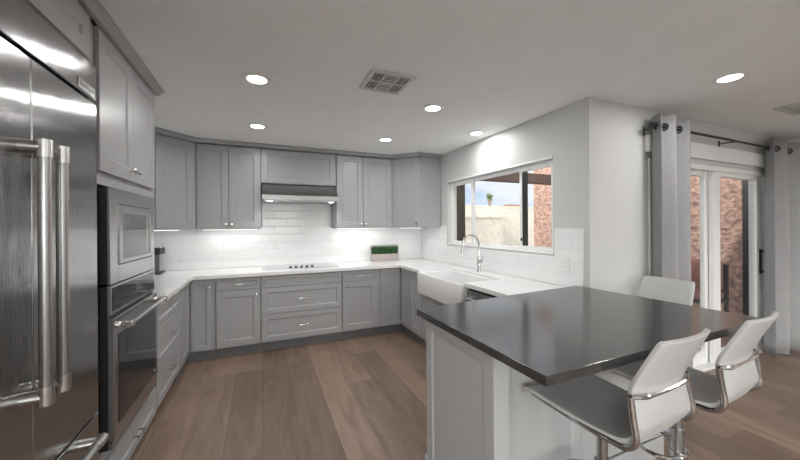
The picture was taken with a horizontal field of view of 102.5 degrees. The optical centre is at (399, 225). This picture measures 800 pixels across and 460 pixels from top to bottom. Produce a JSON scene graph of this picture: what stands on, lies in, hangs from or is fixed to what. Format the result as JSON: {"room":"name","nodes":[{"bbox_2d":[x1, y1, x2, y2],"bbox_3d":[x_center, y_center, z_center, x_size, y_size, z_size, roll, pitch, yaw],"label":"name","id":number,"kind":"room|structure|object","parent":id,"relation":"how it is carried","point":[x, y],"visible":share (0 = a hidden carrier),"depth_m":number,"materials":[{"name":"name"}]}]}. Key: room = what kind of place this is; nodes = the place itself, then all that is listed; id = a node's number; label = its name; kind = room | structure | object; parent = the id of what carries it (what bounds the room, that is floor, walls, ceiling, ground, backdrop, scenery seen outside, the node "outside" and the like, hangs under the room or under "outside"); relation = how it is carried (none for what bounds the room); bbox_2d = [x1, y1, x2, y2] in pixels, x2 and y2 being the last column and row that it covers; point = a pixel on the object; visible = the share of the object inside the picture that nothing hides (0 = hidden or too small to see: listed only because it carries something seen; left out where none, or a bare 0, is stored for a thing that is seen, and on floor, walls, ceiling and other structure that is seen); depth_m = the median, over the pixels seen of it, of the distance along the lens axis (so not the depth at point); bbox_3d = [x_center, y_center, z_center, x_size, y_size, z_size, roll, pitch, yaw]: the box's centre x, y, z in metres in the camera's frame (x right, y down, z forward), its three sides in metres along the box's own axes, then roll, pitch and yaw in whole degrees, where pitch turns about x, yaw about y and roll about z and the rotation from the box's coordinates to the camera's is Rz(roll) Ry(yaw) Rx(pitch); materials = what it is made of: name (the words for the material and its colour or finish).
{"room":"kitchen","nodes":[
{"label":"kitchen","id":0,"kind":"room"},
{"bbox_2d":[154,186,420,270],"bbox_3d":[-1.288,0.232,4.448,3.764,2.410,0.149,0,0,-23],"label":"wall","id":1,"kind":"structure","parent":0,"point":[288,234],"depth_m":4.25,"materials":[{"name":"tile"}]},
{"bbox_2d":[153,133,195,230],"bbox_3d":[-2.577,-0.437,3.480,0.618,0.980,0.628,0,0,-23],"label":"upper cabinet","id":2,"kind":"object","parent":1,"relation":"attached to","point":[174,193],"visible":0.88,"depth_m":3.39,"materials":[{"name":"grey paint"}]},
{"bbox_2d":[154,229,179,230],"bbox_3d":[-2.554,0.046,3.461,0.036,0.011,0.340,0,0,22],"label":"light","id":3,"kind":"object","parent":2,"relation":"attached to","point":[158,229],"depth_m":3.46,"materials":[{"name":"white plastic"}]},
{"bbox_2d":[196,143,260,229],"bbox_3d":[-2.038,-0.440,3.861,0.666,0.980,0.354,0,0,-23],"label":"upper cabinet","id":4,"kind":"object","parent":1,"relation":"attached to","point":[228,178],"visible":1,"depth_m":3.73,"materials":[{"name":"grey paint"}]},
{"bbox_2d":[202,229,256,229],"bbox_3d":[-2.040,0.043,3.872,0.600,0.013,0.036,0,0,-23],"label":"light","id":5,"kind":"object","parent":4,"relation":"attached to","point":[202,229],"depth_m":3.85,"materials":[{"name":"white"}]},
{"bbox_2d":[261,148,335,186],"bbox_3d":[-1.321,-0.725,4.186,0.905,0.420,0.325,0,0,-23],"label":"upper cabinet","id":6,"kind":"object","parent":1,"relation":"attached to","point":[285,167],"visible":0.92,"depth_m":4.03,"materials":[{"name":"grey paint"}]},
{"bbox_2d":[262,184,338,203],"bbox_3d":[-1.280,-0.399,4.096,0.888,0.223,0.506,0,0,-23],"label":"range hood","id":7,"kind":"object","parent":1,"relation":"attached to","point":[271,193],"visible":1,"depth_m":3.92,"materials":[{"name":"grey metal"}]},
{"bbox_2d":[332,155,391,228],"bbox_3d":[-0.532,-0.450,4.508,0.787,0.980,0.354,0,0,-23],"label":"upper cabinet","id":8,"kind":"object","parent":1,"relation":"attached to","point":[363,187],"visible":1,"depth_m":4.36,"materials":[{"name":"grey paint"}]},
{"bbox_2d":[336,227,385,228],"bbox_3d":[-0.534,0.033,4.519,0.720,0.011,0.036,0,0,-23],"label":"light","id":9,"kind":"object","parent":8,"relation":"attached to","point":[376,227],"depth_m":4.48,"materials":[{"name":"white plastic"}]},
{"bbox_2d":[391,157,439,227],"bbox_3d":[0.164,-0.454,4.669,0.614,0.980,0.608,0,0,-23],"label":"upper cabinet","id":10,"kind":"object","parent":1,"relation":"attached to","point":[415,180],"visible":0.99,"depth_m":4.46,"materials":[{"name":"grey paint"}]},
{"bbox_2d":[77,0,799,158],"bbox_3d":[1.710,-1.117,1.462,7.210,0.250,8.010,0,0,-23],"label":"ceiling","id":11,"kind":"structure","parent":0,"point":[493,66],"depth_m":1.92,"materials":[{"name":"paint"}]},
{"bbox_2d":[242,72,271,85],"bbox_3d":[-0.951,-0.971,2.134,0.184,0.008,0.184,0,0,-23],"label":"recessed light","id":12,"kind":"object","parent":11,"relation":"in","point":[257,79],"visible":1,"depth_m":2.13,"materials":[{"name":"white paint"}]},
{"bbox_2d":[247,123,267,129],"bbox_3d":[-1.391,-0.968,3.133,0.184,0.008,0.184,0,0,-23],"label":"recessed light","id":13,"kind":"object","parent":11,"relation":"in","point":[251,125],"visible":1,"depth_m":3.13,"materials":[{"name":"white paint"}]},
{"bbox_2d":[377,137,393,141],"bbox_3d":[-0.165,-0.976,3.652,0.184,0.008,0.184,0,0,-23],"label":"recessed light","id":14,"kind":"object","parent":11,"relation":"in","point":[383,139],"visible":1,"depth_m":3.63,"materials":[{"name":"white paint"}]},
{"bbox_2d":[359,68,415,94],"bbox_3d":[-0.091,-0.975,2.192,0.305,0.012,0.305,0,0,-23],"label":"ceiling vent","id":15,"kind":"object","parent":11,"relation":"in","point":[377,80],"visible":1,"depth_m":2.17,"materials":[{"name":"white metal"}]},
{"bbox_2d":[422,104,443,112],"bbox_3d":[0.275,-0.978,2.681,0.184,0.008,0.184,0,0,-23],"label":"recessed light","id":16,"kind":"object","parent":11,"relation":"in","point":[431,108],"visible":1,"depth_m":2.67,"materials":[{"name":"white paint"}]},
{"bbox_2d":[468,131,484,135],"bbox_3d":[0.815,-0.982,3.417,0.184,0.008,0.184,0,0,-23],"label":"recessed light","id":17,"kind":"object","parent":11,"relation":"in","point":[472,133],"visible":1,"depth_m":3.41,"materials":[{"name":"white paint"}]},
{"bbox_2d":[711,71,749,83],"bbox_3d":[2.216,-0.990,2.156,0.184,0.008,0.184,0,0,-23],"label":"recessed light","id":18,"kind":"object","parent":11,"relation":"in","point":[735,76],"visible":1,"depth_m":2.14,"materials":[{"name":"white paint"}]},
{"bbox_2d":[772,102,799,115],"bbox_3d":[3.393,-0.996,2.740,0.390,0.012,0.170,0,0,-23],"label":"ceiling vent","id":19,"kind":"object","parent":11,"relation":"in","point":[792,109],"visible":1,"depth_m":2.73,"materials":[{"name":"white metal"}]},
{"bbox_2d":[129,330,799,459],"bbox_3d":[1.727,1.478,1.462,7.210,0.120,8.010,0,0,-23],"label":"floor","id":20,"kind":"structure","parent":0,"point":[364,397],"depth_m":2.48,"materials":[{"name":"brown wood"}]},
{"bbox_2d":[0,0,108,459],"bbox_3d":[-1.402,0.367,0.883,0.710,2.116,0.916,0,0,-23],"label":"refrigerator","id":21,"kind":"object","parent":20,"relation":"on","point":[49,334],"visible":1,"depth_m":1.03,"materials":[{"name":"silver metal"}]},
{"bbox_2d":[87,22,155,459],"bbox_3d":[-1.808,0.253,1.740,0.641,2.371,0.969,0,0,-23],"label":"tall cabinet","id":22,"kind":"object","parent":20,"relation":"on","point":[125,112],"visible":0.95,"depth_m":1.78,"materials":[{"name":"grey paint"}]},
{"bbox_2d":[78,0,163,95],"bbox_3d":[-1.352,-0.953,1.431,0.055,0.037,1.913,0,0,-23],"label":"trim","id":23,"kind":"structure","parent":22,"relation":"attached to","point":[94,8],"depth_m":1.65,"materials":[{"name":"grey paint"}]},
{"bbox_2d":[97,187,154,284],"bbox_3d":[-1.712,0.053,1.782,0.406,0.472,0.692,0,0,-23],"label":"microwave","id":24,"kind":"object","parent":22,"relation":"in","point":[125,220],"visible":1,"depth_m":1.69,"materials":[{"name":"silver metal"}]},
{"bbox_2d":[97,269,167,452],"bbox_3d":[-1.743,0.690,1.767,0.628,0.790,0.692,0,0,-23],"label":"oven","id":25,"kind":"object","parent":22,"relation":"in","point":[127,308],"visible":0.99,"depth_m":1.67,"materials":[{"name":"silver metal"}]},
{"bbox_2d":[155,290,179,409],"bbox_3d":[-2.139,1.004,2.521,0.641,0.875,0.712,0,0,-23],"label":"base cabinet","id":26,"kind":"object","parent":20,"relation":"on","point":[168,313],"visible":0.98,"depth_m":2.57,"materials":[{"name":"grey paint"}]},
{"bbox_2d":[174,279,216,382],"bbox_3d":[-2.392,1.005,3.345,0.835,0.875,0.996,0,0,-23],"label":"base cabinet","id":27,"kind":"object","parent":20,"relation":"on","point":[198,297],"visible":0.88,"depth_m":3.38,"materials":[{"name":"grey paint"}]},
{"bbox_2d":[216,276,260,357],"bbox_3d":[-1.876,1.002,3.771,0.442,0.875,0.631,0,0,-23],"label":"base cabinet","id":28,"kind":"object","parent":20,"relation":"on","point":[238,299],"visible":1,"depth_m":3.53,"materials":[{"name":"grey paint"}]},
{"bbox_2d":[261,271,341,350],"bbox_3d":[-1.247,0.998,4.041,0.919,0.875,0.631,0,0,-23],"label":"base cabinet","id":29,"kind":"object","parent":20,"relation":"on","point":[300,309],"visible":1,"depth_m":3.79,"materials":[{"name":"grey paint"}]},
{"bbox_2d":[341,269,376,338],"bbox_3d":[-0.609,0.994,4.315,0.461,0.875,0.631,0,0,-23],"label":"base cabinet","id":30,"kind":"object","parent":20,"relation":"on","point":[359,287],"visible":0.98,"depth_m":4.07,"materials":[{"name":"grey paint"}]},
{"bbox_2d":[376,267,415,338],"bbox_3d":[0.079,0.990,4.469,0.918,0.875,0.882,0,0,-23],"label":"base cabinet","id":31,"kind":"object","parent":20,"relation":"on","point":[393,284],"visible":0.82,"depth_m":4.22,"materials":[{"name":"grey paint"}]},
{"bbox_2d":[153,258,562,303],"bbox_3d":[-0.778,0.537,3.078,3.612,0.036,2.766,0,0,-23],"label":"countertop","id":32,"kind":"structure","parent":31,"relation":"on","point":[168,283],"depth_m":3.48,"materials":[{"name":"white stone"}]},
{"bbox_2d":[154,246,164,274],"bbox_3d":[-2.715,0.382,3.545,0.156,0.298,0.202,0,0,-23],"label":"coffee maker","id":33,"kind":"object","parent":32,"relation":"on","point":[158,250],"visible":0.44,"depth_m":3.54,"materials":[{"name":"black plastic"}]},
{"bbox_2d":[262,262,338,270],"bbox_3d":[-1.264,0.507,4.071,0.904,0.030,0.420,0,0,-23],"label":"cooktop","id":34,"kind":"object","parent":32,"relation":"in","point":[312,265],"visible":1,"depth_m":4.00,"materials":[{"name":"silver metal"}]},
{"bbox_2d":[368,244,398,261],"bbox_3d":[-0.234,0.391,4.698,0.469,0.250,0.125,0,0,-23],"label":"grass planter","id":35,"kind":"object","parent":32,"relation":"on","point":[382,253],"visible":1,"depth_m":4.66,"materials":[{"name":"ceramic"}]},
{"bbox_2d":[417,270,494,304],"bbox_3d":[0.585,0.648,3.371,0.468,0.238,0.883,0,0,-23],"label":"farmhouse sink","id":36,"kind":"object","parent":32,"relation":"in","point":[446,287],"visible":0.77,"depth_m":3.35,"materials":[{"name":"white ceramic"}]},
{"bbox_2d":[460,234,482,271],"bbox_3d":[0.786,0.302,3.505,0.268,0.414,0.094,0,0,-23],"label":"faucet","id":37,"kind":"object","parent":32,"relation":"on","point":[479,262],"visible":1,"depth_m":3.54,"materials":[{"name":"silver metal"}]},
{"bbox_2d":[410,271,425,345],"bbox_3d":[0.464,0.987,3.984,0.600,0.875,0.307,0,0,-23],"label":"base cabinet","id":38,"kind":"object","parent":20,"relation":"on","point":[415,297],"visible":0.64,"depth_m":3.89,"materials":[{"name":"grey paint"}]},
{"bbox_2d":[422,295,445,340],"bbox_3d":[0.693,1.096,3.453,0.600,0.654,0.841,0,0,-23],"label":"base cabinet","id":39,"kind":"object","parent":20,"relation":"on","point":[426,301],"visible":0.11,"depth_m":3.64,"materials":[{"name":"grey paint"}]},
{"bbox_2d":[465,288,496,300],"bbox_3d":[0.969,0.988,2.708,0.641,0.867,0.620,0,0,-23],"label":"dishwasher","id":40,"kind":"object","parent":20,"relation":"on","point":[472,294],"visible":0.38,"depth_m":2.76,"materials":[{"name":"silver metal"}]},
{"bbox_2d":[425,320,663,459],"bbox_3d":[0.912,0.970,1.851,1.423,0.906,0.604,0,0,-23],"label":"base cabinet","id":41,"kind":"object","parent":20,"relation":"on","point":[479,407],"visible":0.43,"depth_m":1.59,"materials":[{"name":"grey paint"}]},
{"bbox_2d":[417,286,760,386],"bbox_3d":[0.961,0.498,1.806,1.534,0.034,1.038,0,0,-23],"label":"countertop","id":42,"kind":"structure","parent":41,"relation":"on","point":[551,337],"depth_m":1.54,"materials":[{"name":"stone"}]},
{"bbox_2d":[523,328,710,459],"bbox_3d":[0.893,0.902,1.359,0.412,1.040,0.579,0,0,-26],"label":"bar stool","id":43,"kind":"object","parent":20,"relation":"on","point":[660,395],"visible":0.95,"depth_m":1.20,"materials":[{"name":"white leather"}]},
{"bbox_2d":[636,276,694,439],"bbox_3d":[1.800,0.909,2.338,0.579,1.015,0.412,0,0,-23],"label":"bar stool","id":44,"kind":"object","parent":20,"relation":"on","point":[652,287],"visible":0.18,"depth_m":2.42,"materials":[{"name":"white leather"}]},
{"bbox_2d":[605,311,778,459],"bbox_3d":[1.413,0.899,1.582,0.412,1.040,0.579,0,0,-27],"label":"bar stool","id":45,"kind":"object","parent":20,"relation":"on","point":[737,367],"visible":0.78,"depth_m":1.40,"materials":[{"name":"white leather"}]},
{"bbox_2d":[421,97,601,289],"bbox_3d":[0.958,0.218,3.796,0.152,2.410,2.840,0,0,-23],"label":"wall","id":46,"kind":"structure","parent":0,"point":[571,134],"depth_m":2.74,"materials":[{"name":"paint"}]},
{"bbox_2d":[155,127,443,158],"bbox_3d":[-0.999,-0.956,3.919,3.349,0.037,0.415,0,0,-23],"label":"trim","id":47,"kind":"structure","parent":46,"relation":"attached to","point":[158,130],"depth_m":3.92,"materials":[{"name":"grey paint"}]},
{"bbox_2d":[447,156,552,253],"bbox_3d":[1.036,-0.175,3.589,0.137,0.852,1.723,0,0,-23],"label":"window","id":48,"kind":"structure","parent":46,"relation":"in","point":[523,170],"depth_m":3.21,"materials":[{"name":"white paint"}]},
{"bbox_2d":[421,226,582,286],"bbox_3d":[0.886,0.256,3.791,0.009,0.505,2.772,0,0,-23],"label":"backsplash","id":49,"kind":"structure","parent":46,"relation":"attached to","point":[567,241],"depth_m":3.13,"materials":[{"name":"tile"}]},
{"bbox_2d":[557,256,569,272],"bbox_3d":[1.356,0.323,2.672,0.010,0.124,0.124,0,0,-23],"label":"wall outlet","id":50,"kind":"object","parent":46,"relation":"attached to","point":[563,263],"visible":1,"depth_m":2.67,"materials":[{"name":"white plastic"}]},
{"bbox_2d":[564,260,567,268],"bbox_3d":[1.366,0.323,2.643,0.003,0.072,0.036,0,0,-23],"label":"socket","id":51,"kind":"object","parent":50,"relation":"attached to","point":[565,261],"depth_m":2.64,"materials":[{"name":"white paint"}]},
{"bbox_2d":[601,100,780,295],"bbox_3d":[3.080,0.205,3.238,3.306,2.410,0.140,0,0,-23],"label":"wall","id":52,"kind":"structure","parent":0,"point":[625,228],"depth_m":2.65,"materials":[{"name":"paint"}]},
{"bbox_2d":[645,135,763,167],"bbox_3d":[3.167,-0.706,3.183,2.340,0.140,0.034,0,0,-23],"label":"trim","id":53,"kind":"structure","parent":52,"relation":"attached to","point":[698,151],"depth_m":3.17,"materials":[{"name":"white paint"}]},
{"bbox_2d":[648,158,764,371],"bbox_3d":[3.111,0.412,3.216,2.150,1.995,0.166,0,0,-23],"label":"door","id":54,"kind":"structure","parent":52,"relation":"in","point":[704,360],"depth_m":3.24,"materials":[{"name":"white paint"}]},
{"bbox_2d":[643,122,789,151],"bbox_3d":[3.276,-0.810,3.180,2.720,0.077,0.126,0,0,-23],"label":"curtain rod","id":55,"kind":"object","parent":52,"relation":"attached to","point":[652,125],"visible":0.59,"depth_m":2.97,"materials":[{"name":"grey metal"}]},
{"bbox_2d":[652,112,692,367],"bbox_3d":[2.271,0.244,2.703,0.415,2.318,0.154,0,0,-23],"label":"curtain","id":56,"kind":"object","parent":55,"relation":"hanging from","point":[671,148],"visible":0.7,"depth_m":2.67,"materials":[{"name":"grey fabric"}]},
{"bbox_2d":[764,137,799,358],"bbox_3d":[4.181,0.232,3.523,0.615,2.318,0.154,0,0,-23],"label":"curtain","id":57,"kind":"object","parent":55,"relation":"hanging from","point":[781,166],"visible":0.98,"depth_m":3.47,"materials":[{"name":"grey fabric"}]},
{"bbox_2d":[784,137,799,142],"bbox_3d":[5.527,0.189,1.553,0.140,2.410,4.890,0,0,-23],"label":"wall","id":58,"kind":"structure","parent":0,"point":[797,139],"depth_m":3.69,"materials":[{"name":"paint"}]},
{"bbox_3d":[-1.525,0.233,0.068,0.149,2.410,8.010,0,0,-23],"label":"wall","id":59,"kind":"structure","parent":0,"visible":0},
{"bbox_2d":[24,0,90,59],"bbox_3d":[-1.463,-0.816,0.871,0.600,0.237,0.970,0,0,-23],"label":"upper cabinet","id":60,"kind":"object","parent":59,"relation":"attached to","point":[68,18],"visible":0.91,"depth_m":1.28,"materials":[{"name":"grey paint"}]},
{"label":"outside","id":61,"kind":"structure","parent":0,"visible":0},
{"bbox_3d":[-1.319,1.527,15.755,70.000,0.060,90.000,0,0,-23],"label":"ground","id":62,"kind":"structure","parent":61,"visible":0},
{"bbox_2d":[457,185,464,240],"bbox_3d":[0.980,0.303,5.438,0.190,2.360,0.180,0,0,-23],"label":"porch post","id":63,"kind":"object","parent":62,"relation":"on","point":[460,189],"visible":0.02,"depth_m":5.36,"materials":[{"name":"brown wood"}]},
{"bbox_2d":[465,215,504,244],"bbox_3d":[1.144,0.592,9.339,4.470,1.780,0.460,0,0,-23],"label":"wall","id":64,"kind":"structure","parent":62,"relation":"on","point":[488,229],"depth_m":9.77,"materials":[{"name":"beige concrete"}]},
{"bbox_2d":[486,193,492,205],"bbox_3d":[10.449,-1.203,37.381,0.874,5.277,1.293,0,0,9],"label":"palm tree","id":65,"kind":"object","parent":62,"relation":"on","point":[489,196],"visible":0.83,"depth_m":37.20,"materials":[{"name":"plant"}]},
{"bbox_2d":[465,205,533,246],"bbox_3d":[1.233,0.426,9.826,14.020,2.110,0.315,0,0,-23],"label":"wall","id":66,"kind":"structure","parent":62,"relation":"on","point":[510,223],"depth_m":10.72,"materials":[{"name":"beige paint"}]},
{"bbox_2d":[533,167,742,314],"bbox_3d":[4.443,-0.119,6.693,0.250,3.160,4.010,0,0,-23],"label":"wall","id":67,"kind":"structure","parent":62,"relation":"on","point":[731,239],"depth_m":4.99,"materials":[{"name":"brown brick"}]},
{"bbox_2d":[480,172,550,184],"bbox_3d":[2.198,-0.955,6.346,4.100,0.200,0.120,0,0,-23],"label":"beam","id":68,"kind":"structure","parent":67,"relation":"attached to","point":[540,179],"depth_m":6.45,"materials":[{"name":"brown wood"}]},
{"bbox_2d":[691,258,728,311],"bbox_3d":[4.255,0.972,4.601,0.500,0.979,0.500,0,0,-23],"label":"patio chair","id":69,"kind":"object","parent":62,"relation":"on","point":[695,262],"visible":0.2,"depth_m":4.48,"materials":[{"name":"black plastic"}]},
{"bbox_2d":[691,258,722,290],"bbox_3d":[4.384,0.699,4.657,0.125,0.435,0.440,0,0,-23],"label":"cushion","id":70,"kind":"object","parent":69,"relation":"on","point":[695,262],"depth_m":4.66,"materials":[{"name":"fabric"}]},
{"bbox_2d":[693,288,723,299],"bbox_3d":[4.245,0.976,4.597,0.420,0.108,0.460,0,0,-23],"label":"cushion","id":71,"kind":"object","parent":69,"relation":"on","point":[697,290],"depth_m":4.45,"materials":[{"name":"fabric"}]},
{"bbox_2d":[742,180,748,315],"bbox_3d":[5.228,0.176,4.706,0.160,2.560,0.240,0,0,-23],"label":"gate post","id":72,"kind":"object","parent":62,"relation":"on","point":[745,235],"visible":0.07,"depth_m":4.75,"materials":[{"name":"grey metal"}]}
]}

